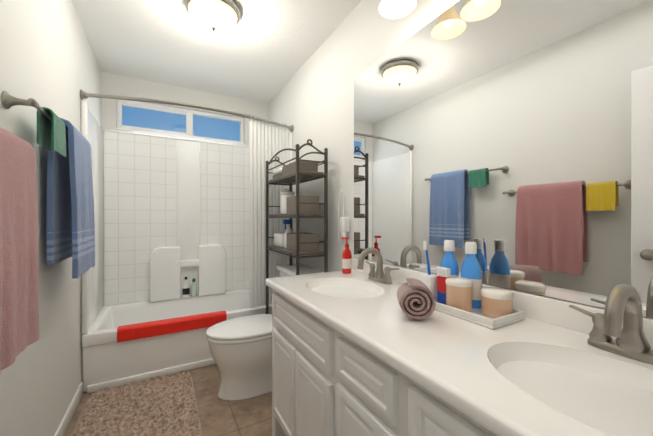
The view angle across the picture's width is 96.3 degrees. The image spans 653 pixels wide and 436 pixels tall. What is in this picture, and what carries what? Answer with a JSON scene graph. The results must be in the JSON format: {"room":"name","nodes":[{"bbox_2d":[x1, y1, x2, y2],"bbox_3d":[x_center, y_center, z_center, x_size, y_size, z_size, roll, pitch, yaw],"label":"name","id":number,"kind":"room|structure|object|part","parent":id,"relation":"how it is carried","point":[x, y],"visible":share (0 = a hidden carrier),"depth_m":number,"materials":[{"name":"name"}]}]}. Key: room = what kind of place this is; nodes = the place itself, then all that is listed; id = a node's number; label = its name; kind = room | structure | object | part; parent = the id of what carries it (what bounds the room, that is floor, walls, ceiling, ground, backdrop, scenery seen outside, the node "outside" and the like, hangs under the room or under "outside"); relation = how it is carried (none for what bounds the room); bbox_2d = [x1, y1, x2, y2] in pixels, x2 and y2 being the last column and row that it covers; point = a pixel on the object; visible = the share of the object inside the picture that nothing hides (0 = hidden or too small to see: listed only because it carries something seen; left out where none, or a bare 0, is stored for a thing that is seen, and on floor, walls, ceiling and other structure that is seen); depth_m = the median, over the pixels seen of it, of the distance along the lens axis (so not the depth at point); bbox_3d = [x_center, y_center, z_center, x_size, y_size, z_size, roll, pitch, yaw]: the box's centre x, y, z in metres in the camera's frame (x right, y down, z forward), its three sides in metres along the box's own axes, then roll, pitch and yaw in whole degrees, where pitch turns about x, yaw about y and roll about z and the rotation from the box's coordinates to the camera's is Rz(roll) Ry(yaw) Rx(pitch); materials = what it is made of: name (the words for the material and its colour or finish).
{"room":"bathroom","nodes":[
{"label":"bathroom","id":0,"kind":"room"},
{"bbox_2d":[0,0,100,435],"bbox_3d":[-1.222,-0.060,1.082,0.120,2.480,3.640,0,0,-29],"label":"wall","id":1,"kind":"structure","parent":0,"point":[48,59],"depth_m":1.36,"materials":[{"name":"white paint"}]},
{"bbox_2d":[1,91,67,134],"bbox_3d":[-1.267,-0.411,1.377,0.087,0.060,0.848,0,0,-29],"label":"towel rail","id":2,"kind":"object","parent":1,"relation":"attached to","point":[9,101],"visible":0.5,"depth_m":1.02,"materials":[{"name":"silver metal"}]},
{"bbox_2d":[37,107,65,156],"bbox_3d":[-1.142,-0.353,1.221,0.059,0.165,0.162,0,0,-29],"label":"hanging cloth","id":3,"kind":"object","parent":2,"relation":"hanging from","point":[51,136],"visible":0.96,"depth_m":1.20,"materials":[{"name":"green fabric"}]},
{"bbox_2d":[47,118,94,278],"bbox_3d":[-1.291,-0.088,1.496,0.111,0.734,0.396,0,0,-29],"label":"towel","id":4,"kind":"object","parent":2,"relation":"hanging from","point":[70,218],"visible":0.88,"depth_m":1.42,"materials":[{"name":"blue fabric"}]},
{"bbox_2d":[54,382,82,435],"bbox_3d":[-0.975,1.135,0.790,0.023,0.090,2.645,0,0,-29],"label":"baseboard","id":5,"kind":"structure","parent":1,"relation":"attached to","point":[67,417],"depth_m":1.63,"materials":[{"name":"white wood"}]},
{"bbox_2d":[80,90,293,131],"bbox_3d":[-0.944,-0.822,2.264,1.519,0.068,0.200,0,0,-29],"label":"shower curtain rod","id":6,"kind":"object","parent":1,"relation":"attached to","point":[84,95],"visible":1,"depth_m":2.09,"materials":[{"name":"silver metal"}]},
{"bbox_2d":[249,114,288,307],"bbox_3d":[-0.483,-0.056,2.517,0.405,1.586,0.060,0,0,-44],"label":"fabric shower curtain","id":7,"kind":"object","parent":6,"relation":"hanging from","point":[267,142],"visible":0.62,"depth_m":2.46,"materials":[{"name":"white fabric"}]},
{"bbox_3d":[-0.878,-0.205,0.681,0.087,0.060,0.783,0,0,-29],"label":"towel rail","id":8,"kind":"object","parent":1,"relation":"attached to","visible":0},
{"bbox_2d":[0,127,38,373],"bbox_3d":[-0.871,0.065,0.743,0.117,0.631,0.422,0,0,-29],"label":"towel","id":9,"kind":"object","parent":8,"relation":"hanging from","point":[19,290],"visible":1,"depth_m":0.81,"materials":[{"name":"pink fabric"}]},
{"bbox_2d":[65,364,271,435],"bbox_3d":[-0.506,1.229,1.484,1.760,0.100,3.640,0,0,-29],"label":"floor","id":10,"kind":"structure","parent":0,"point":[251,416],"depth_m":1.79,"materials":[{"name":"stone"}]},
{"bbox_2d":[71,370,202,435],"bbox_3d":[-1.078,1.151,1.677,0.620,0.052,0.935,0,0,-29],"label":"bath rug","id":11,"kind":"object","parent":10,"relation":"on","point":[164,405],"visible":1,"depth_m":1.75,"materials":[{"name":"brown carpet"}]},
{"bbox_2d":[81,101,292,393],"bbox_3d":[-1.149,0.196,2.632,1.514,1.962,0.759,0,0,-29],"label":"bathtub surround","id":12,"kind":"object","parent":10,"relation":"on","point":[171,214],"visible":0.73,"depth_m":2.73,"materials":[{"name":"white tile"}]},
{"bbox_2d":[117,310,226,342],"bbox_3d":[-1.147,0.817,2.229,0.730,0.091,0.076,0,0,-29],"label":"mat","id":13,"kind":"object","parent":12,"relation":"on","point":[155,328],"visible":1,"depth_m":2.18,"materials":[{"name":"red fabric"}]},
{"bbox_2d":[182,277,189,297],"bbox_3d":[-1.374,0.675,2.862,0.065,0.200,0.042,0,0,-29],"label":"bottle","id":14,"kind":"object","parent":12,"relation":"in","point":[186,292],"visible":0.96,"depth_m":2.85,"materials":[{"name":"white plastic"}]},
{"bbox_2d":[191,278,196,296],"bbox_3d":[-1.313,0.688,2.896,0.054,0.175,0.037,0,0,-29],"label":"bottle","id":15,"kind":"object","parent":12,"relation":"in","point":[194,289],"visible":0.96,"depth_m":2.88,"materials":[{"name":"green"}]},
{"bbox_2d":[206,263,323,399],"bbox_3d":[-0.439,0.781,2.094,0.790,0.791,0.500,0,0,-29],"label":"toilet","id":16,"kind":"object","parent":10,"relation":"on","point":[240,348],"visible":0.4,"depth_m":1.90,"materials":[{"name":"white ceramic"}]},
{"bbox_2d":[266,139,327,313],"bbox_3d":[-0.249,0.328,2.211,0.238,1.697,0.657,0,0,-29],"label":"shelf unit","id":17,"kind":"object","parent":10,"relation":"on","point":[292,178],"depth_m":1.99,"materials":[{"name":"brown metal"}]},
{"bbox_3d":[-0.334,-0.353,2.362,0.150,0.079,0.200,0,0,-29],"label":"folded item on the shelf","id":18,"kind":"part","parent":17,"relation":"part of","materials":[{"name":"white fabric"}]},
{"bbox_2d":[274,233,284,246],"bbox_3d":[-0.338,0.177,2.361,0.120,0.099,0.180,0,0,-29],"label":"box","id":19,"kind":"object","parent":17,"relation":"on","point":[279,239],"visible":0.56,"depth_m":2.31,"materials":[{"name":"white plastic"}]},
{"bbox_2d":[280,189,294,213],"bbox_3d":[-0.309,-0.133,2.308,0.114,0.198,0.114,0,0,-29],"label":"jar","id":20,"kind":"object","parent":17,"relation":"on","point":[286,193],"visible":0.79,"depth_m":2.26,"materials":[{"name":"white plastic"}]},
{"bbox_3d":[-0.290,0.119,2.205,0.073,0.215,0.046,0,0,-29],"label":"spray on the shelf","id":21,"kind":"part","parent":17,"relation":"part of","materials":[{"name":"white plastic"}]},
{"bbox_3d":[-0.198,-0.350,2.118,0.150,0.074,0.300,0,0,-29],"label":"bin top on the shelf","id":22,"kind":"part","parent":17,"relation":"part of","materials":[{"name":"grey fabric"}]},
{"bbox_2d":[286,232,318,251],"bbox_3d":[-0.171,0.167,2.071,0.150,0.119,0.230,0,0,-29],"label":"bin","id":23,"kind":"object","parent":17,"relation":"on","point":[303,237],"visible":0.88,"depth_m":1.99,"materials":[{"name":"brown fabric"}]},
{"bbox_2d":[287,195,318,212],"bbox_3d":[-0.171,-0.093,2.070,0.150,0.119,0.230,0,0,-29],"label":"bin","id":24,"kind":"object","parent":17,"relation":"on","point":[303,208],"visible":0.9,"depth_m":1.99,"materials":[{"name":"brown fabric"}]},
{"bbox_2d":[272,289,484,435],"bbox_3d":[0.338,0.769,0.960,0.552,0.819,1.658,0,0,-29],"label":"bathroom vanity","id":25,"kind":"object","parent":10,"relation":"on","point":[356,352],"depth_m":0.99,"materials":[{"name":"white paint"}]},
{"bbox_2d":[265,269,652,435],"bbox_3d":[0.328,0.340,0.962,0.568,0.040,1.672,0,0,-29],"label":"countertop","id":26,"kind":"structure","parent":25,"relation":"on","point":[526,377],"depth_m":0.68,"materials":[{"name":"white stone"}]},
{"bbox_2d":[341,237,351,273],"bbox_3d":[0.115,0.214,1.687,0.064,0.208,0.047,0,0,-29],"label":"soap bottle","id":27,"kind":"object","parent":26,"relation":"on","point":[346,262],"visible":1,"depth_m":1.67,"materials":[{"name":"red plastic"}]},
{"bbox_2d":[357,247,399,283],"bbox_3d":[0.222,0.232,1.448,0.164,0.173,0.253,0,0,-29],"label":"faucet","id":28,"kind":"object","parent":26,"relation":"on","point":[379,275],"visible":1,"depth_m":1.44,"materials":[{"name":"silver metal"}]},
{"bbox_2d":[397,278,435,318],"bbox_3d":[0.288,0.258,0.949,0.108,0.107,0.116,0,0,9],"label":"rolled towel","id":29,"kind":"object","parent":26,"relation":"on","point":[416,300],"visible":1,"depth_m":0.90,"materials":[{"name":"pink fabric"}]},
{"bbox_2d":[434,302,524,328],"bbox_3d":[0.474,0.305,1.008,0.168,0.028,0.305,0,0,-29],"label":"marble tray","id":30,"kind":"object","parent":26,"relation":"on","point":[477,316],"visible":0.4,"depth_m":0.90,"materials":[{"name":"white stone"}]},
{"bbox_2d":[419,241,437,301],"bbox_3d":[0.381,0.197,1.083,0.054,0.225,0.054,0,0,-29],"label":"cup","id":31,"kind":"object","parent":30,"relation":"on","point":[429,280],"visible":0.67,"depth_m":1.06,"materials":[{"name":"white plastic"}]},
{"bbox_2d":[437,267,450,304],"bbox_3d":[0.412,0.242,1.028,0.024,0.135,0.040,0,0,-29],"label":"toothpaste","id":32,"kind":"object","parent":30,"relation":"on","point":[443,273],"visible":0.81,"depth_m":1.02,"materials":[{"name":"blue"}]},
{"bbox_2d":[440,240,458,276],"bbox_3d":[0.465,0.197,1.109,0.051,0.226,0.075,0,0,-29],"label":"bottle","id":33,"kind":"object","parent":30,"relation":"on","point":[449,260],"visible":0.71,"depth_m":1.09,"materials":[{"name":"blue plastic"}]},
{"bbox_2d":[445,277,472,311],"bbox_3d":[0.449,0.257,0.991,0.086,0.106,0.086,0,0,-29],"label":"jar","id":34,"kind":"object","parent":30,"relation":"on","point":[458,292],"visible":0.9,"depth_m":0.96,"materials":[{"name":"beige plastic"}]},
{"bbox_2d":[461,242,481,308],"bbox_3d":[0.509,0.197,1.030,0.051,0.226,0.075,0,0,-29],"label":"bottle","id":35,"kind":"object","parent":30,"relation":"on","point":[470,268],"visible":0.73,"depth_m":1.01,"materials":[{"name":"blue plastic"}]},
{"bbox_2d":[480,287,513,317],"bbox_3d":[0.545,0.269,0.937,0.092,0.082,0.092,0,0,-29],"label":"jar","id":36,"kind":"object","parent":30,"relation":"on","point":[496,302],"visible":0.9,"depth_m":0.90,"materials":[{"name":"beige plastic"}]},
{"bbox_2d":[569,284,652,364],"bbox_3d":[0.666,0.233,0.654,0.164,0.173,0.253,0,0,-29],"label":"faucet","id":37,"kind":"object","parent":26,"relation":"on","point":[623,304],"visible":1,"depth_m":0.66,"materials":[{"name":"silver metal"}]},
{"bbox_2d":[101,71,267,145],"bbox_3d":[-1.365,-0.064,3.018,1.520,2.480,0.120,0,0,-29],"label":"wall","id":38,"kind":"structure","parent":0,"point":[117,84],"depth_m":2.85,"materials":[{"name":"white paint"}]},
{"bbox_2d":[116,99,243,143],"bbox_3d":[-1.422,-0.956,2.966,1.148,0.293,0.084,0,0,-29],"label":"window","id":39,"kind":"structure","parent":38,"relation":"in","point":[189,114],"depth_m":2.92,"materials":[{"name":"white plastic"}]},
{"bbox_2d":[71,0,361,103],"bbox_3d":[-0.506,-1.351,1.480,1.760,0.100,3.640,0,0,-29],"label":"ceiling","id":40,"kind":"structure","parent":0,"point":[262,51],"depth_m":2.16,"materials":[{"name":"white paint"}]},
{"bbox_2d":[185,0,239,33],"bbox_3d":[-0.696,-1.222,1.798,0.320,0.158,0.320,0,0,-29],"label":"ceiling light","id":41,"kind":"object","parent":40,"relation":"attached to","point":[218,16],"visible":1,"depth_m":1.74,"materials":[{"name":"white glass"}]},
{"bbox_2d":[268,0,652,318],"bbox_3d":[0.209,-0.062,1.882,0.120,2.480,3.640,0,0,-29],"label":"wall","id":42,"kind":"structure","parent":0,"point":[312,99],"depth_m":2.01,"materials":[{"name":"white paint"}]},
{"bbox_2d":[338,189,349,242],"bbox_3d":[0.100,-0.015,1.902,0.049,0.360,0.127,0,0,-29],"label":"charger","id":43,"kind":"object","parent":42,"relation":"attached to","point":[344,225],"visible":0.92,"depth_m":1.86,"materials":[{"name":"white plastic"}]},
{"bbox_2d":[379,0,415,18],"bbox_3d":[0.497,-1.023,0.987,0.246,0.245,0.880,0,0,-29],"label":"vanity light","id":44,"kind":"object","parent":42,"relation":"attached to","point":[393,9],"visible":1,"depth_m":1.29,"materials":[{"name":"white glass"}]},
{"bbox_2d":[353,257,652,348],"bbox_3d":[0.570,0.282,1.089,0.020,0.076,1.658,0,0,-29],"label":"backsplash","id":45,"kind":"structure","parent":42,"relation":"attached to","point":[558,312],"depth_m":0.89,"materials":[{"name":"white stone"}]},
{"bbox_2d":[354,0,652,317],"bbox_3d":[0.577,-0.313,1.092,0.006,1.109,1.657,0,0,-29],"label":"mirror","id":46,"kind":"object","parent":42,"relation":"attached to","point":[513,139],"visible":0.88,"depth_m":0.97,"materials":[{"name":"clear glass"}]}
]}

